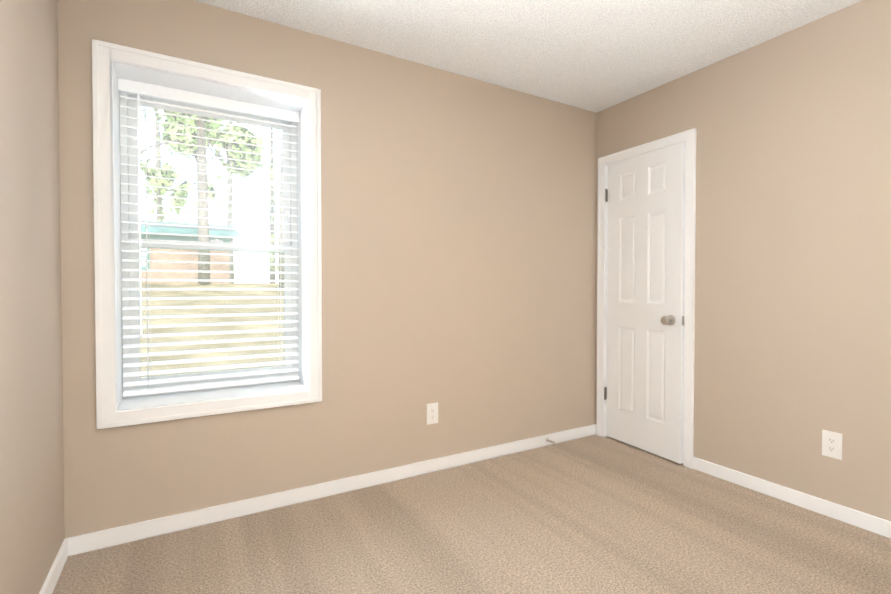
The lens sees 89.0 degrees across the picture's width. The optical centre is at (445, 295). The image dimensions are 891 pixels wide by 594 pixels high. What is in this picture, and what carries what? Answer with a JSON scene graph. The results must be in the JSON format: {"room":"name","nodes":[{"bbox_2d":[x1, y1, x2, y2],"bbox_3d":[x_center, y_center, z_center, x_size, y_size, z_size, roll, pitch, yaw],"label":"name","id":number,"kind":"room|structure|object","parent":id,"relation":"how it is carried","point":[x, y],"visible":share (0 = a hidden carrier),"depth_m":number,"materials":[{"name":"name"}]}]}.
{"room":"empty bedroom","nodes":[
{"label":"empty bedroom","id":0,"kind":"room"},
{"bbox_2d":[0,0,64,593],"bbox_3d":[-0.835,-0.115,0.444,0.140,2.440,3.870,-1,1,-30],"label":"wall","id":1,"kind":"structure","parent":0,"point":[32,530],"depth_m":1.48,"materials":[{"name":"beige paint"}]},
{"bbox_2d":[39,536,74,593],"bbox_3d":[-0.720,1.068,0.418,0.020,0.075,3.404,-1,1,-30],"label":"baseboard","id":2,"kind":"structure","parent":1,"relation":"attached to","point":[67,548],"depth_m":1.74,"materials":[{"name":"white wood"}]},
{"bbox_2d":[57,0,595,537],"bbox_3d":[-0.303,-0.154,2.801,3.152,2.440,0.330,-1,1,-30],"label":"wall","id":3,"kind":"structure","parent":0,"point":[459,244],"depth_m":2.58,"materials":[{"name":"beige paint"}]},
{"bbox_2d":[92,39,321,428],"bbox_3d":[-1.151,-0.260,2.293,0.956,1.638,0.353,-1,1,-30],"label":"window","id":4,"kind":"structure","parent":3,"relation":"in","point":[129,179],"depth_m":2.23,"materials":[{"name":"white plastic"}]},
{"bbox_2d":[118,78,298,395],"bbox_3d":[-1.169,-0.271,2.324,0.812,1.474,0.073,-1,1,-30],"label":"window blinds","id":5,"kind":"object","parent":4,"relation":"attached to","point":[138,88],"visible":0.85,"depth_m":2.29,"materials":[{"name":"white plastic"}]},
{"bbox_2d":[75,424,596,554],"bbox_3d":[-0.198,1.030,2.672,3.129,0.075,0.034,-1,1,-30],"label":"baseboard","id":6,"kind":"structure","parent":3,"relation":"attached to","point":[87,542],"depth_m":2.35,"materials":[{"name":"white wood"}]},
{"bbox_2d":[427,402,437,424],"bbox_3d":[-0.079,0.714,2.752,0.078,0.125,0.007,-1,1,-30],"label":"electrical outlet","id":7,"kind":"object","parent":3,"relation":"attached to","point":[432,413],"visible":1,"depth_m":2.75,"materials":[{"name":"white plastic"}]},
{"bbox_2d":[52,435,890,593],"bbox_3d":[0.587,1.141,1.293,3.432,0.100,3.870,-1,1,-30],"label":"floor","id":8,"kind":"structure","parent":0,"point":[593,514],"depth_m":1.99,"materials":[{"name":"carpet"}]},
{"bbox_2d":[194,0,861,112],"bbox_3d":[0.587,-1.399,1.251,3.432,0.100,3.870,-1,1,-30],"label":"ceiling","id":9,"kind":"structure","parent":0,"point":[595,56],"depth_m":2.36,"materials":[{"name":"white paint"}]},
{"bbox_2d":[595,0,890,520],"bbox_3d":[1.975,-0.144,2.161,0.140,2.440,3.730,-1,1,-30],"label":"wall","id":10,"kind":"structure","parent":0,"point":[792,357],"depth_m":2.33,"materials":[{"name":"beige paint"}]},
{"bbox_2d":[604,142,685,463],"bbox_3d":[1.323,0.045,3.092,0.142,2.007,0.623,-1,1,-30],"label":"door","id":11,"kind":"structure","parent":10,"relation":"in","point":[644,388],"depth_m":3.06,"materials":[{"name":"white wood"}]},
{"bbox_2d":[596,128,696,468],"bbox_3d":[1.398,0.016,3.134,0.162,2.088,0.744,-1,1,-30],"label":"door frame","id":12,"kind":"structure","parent":10,"relation":"attached to","point":[688,137],"depth_m":2.83,"materials":[{"name":"white wood"}]},
{"bbox_2d":[693,457,890,537],"bbox_3d":[2.182,1.047,1.676,0.017,0.075,2.598,-1,1,-30],"label":"baseboard","id":13,"kind":"structure","parent":10,"relation":"attached to","point":[880,526],"depth_m":2.31,"materials":[{"name":"white wood"}]},
{"bbox_2d":[822,430,842,459],"bbox_3d":[1.875,0.722,2.201,0.007,0.125,0.078,-1,1,-30],"label":"electrical outlet","id":14,"kind":"object","parent":10,"relation":"attached to","point":[832,444],"visible":1,"depth_m":2.20,"materials":[{"name":"white plastic"}]},
{"label":"outside","id":15,"kind":"structure","parent":0,"visible":0},
{"bbox_2d":[140,283,283,376],"bbox_3d":[-31.002,-0.131,52.408,160.000,1.950,116.250,-1,1,-30],"label":"lawn","id":16,"kind":"structure","parent":15,"point":[204,320],"depth_m":11.56,"materials":[{"name":"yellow plant"}]},
{"bbox_2d":[140,106,176,196],"bbox_3d":[-26.852,-13.989,38.745,11.262,26.136,9.822,-1,1,-30],"label":"tree","id":17,"kind":"object","parent":16,"relation":"on","point":[141,107],"depth_m":39.48,"materials":[{"name":"green plant"}]},
{"bbox_2d":[140,139,178,153],"bbox_3d":[-11.996,-8.234,15.924,5.550,16.057,5.086,-1,1,-30],"label":"tree","id":18,"kind":"object","parent":16,"relation":"on","point":[154,145],"depth_m":17.37,"materials":[{"name":"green plant"}]},
{"bbox_2d":[140,107,215,221],"bbox_3d":[-22.604,-12.272,36.888,7.184,22.763,10.436,-1,1,-30],"label":"tree","id":19,"kind":"object","parent":16,"relation":"on","point":[173,129],"depth_m":36.02,"materials":[{"name":"green plant"}]},
{"bbox_2d":[141,220,239,282],"bbox_3d":[-18.227,-2.399,24.061,12.500,3.515,8.930,-1,1,-30],"label":"house","id":20,"kind":"structure","parent":16,"relation":"on","point":[181,275],"depth_m":22.45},
{"bbox_2d":[164,110,221,282],"bbox_3d":[-11.396,-9.507,19.684,5.627,17.915,6.759,-1,1,-30],"label":"tree","id":21,"kind":"object","parent":16,"relation":"on","point":[200,176],"depth_m":19.65,"materials":[{"name":"green plant"}]},
{"bbox_2d":[160,110,246,221],"bbox_3d":[-23.311,-14.453,43.915,8.647,26.891,10.517,-1,1,-30],"label":"tree","id":22,"kind":"object","parent":16,"relation":"on","point":[206,127],"depth_m":43.54,"materials":[{"name":"green plant"}]},
{"bbox_2d":[159,118,267,282],"bbox_3d":[-18.954,-10.618,37.450,8.141,19.436,8.802,-1,1,-30],"label":"tree","id":23,"kind":"object","parent":16,"relation":"on","point":[231,138],"depth_m":37.49,"materials":[{"name":"green plant"}]},
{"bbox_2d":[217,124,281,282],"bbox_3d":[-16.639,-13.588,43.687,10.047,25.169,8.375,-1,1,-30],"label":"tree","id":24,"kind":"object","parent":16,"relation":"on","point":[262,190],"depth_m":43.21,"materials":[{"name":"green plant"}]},
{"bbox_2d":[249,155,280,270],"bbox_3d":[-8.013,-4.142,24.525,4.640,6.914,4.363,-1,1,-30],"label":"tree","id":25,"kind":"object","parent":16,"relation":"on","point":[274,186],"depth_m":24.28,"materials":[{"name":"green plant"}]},
{"bbox_2d":[279,145,283,286],"bbox_3d":[-6.505,-7.779,20.251,5.541,14.779,4.743,-1,1,-30],"label":"tree","id":26,"kind":"object","parent":16,"relation":"on","point":[280,217],"depth_m":19.96,"materials":[{"name":"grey plant"}]}
]}

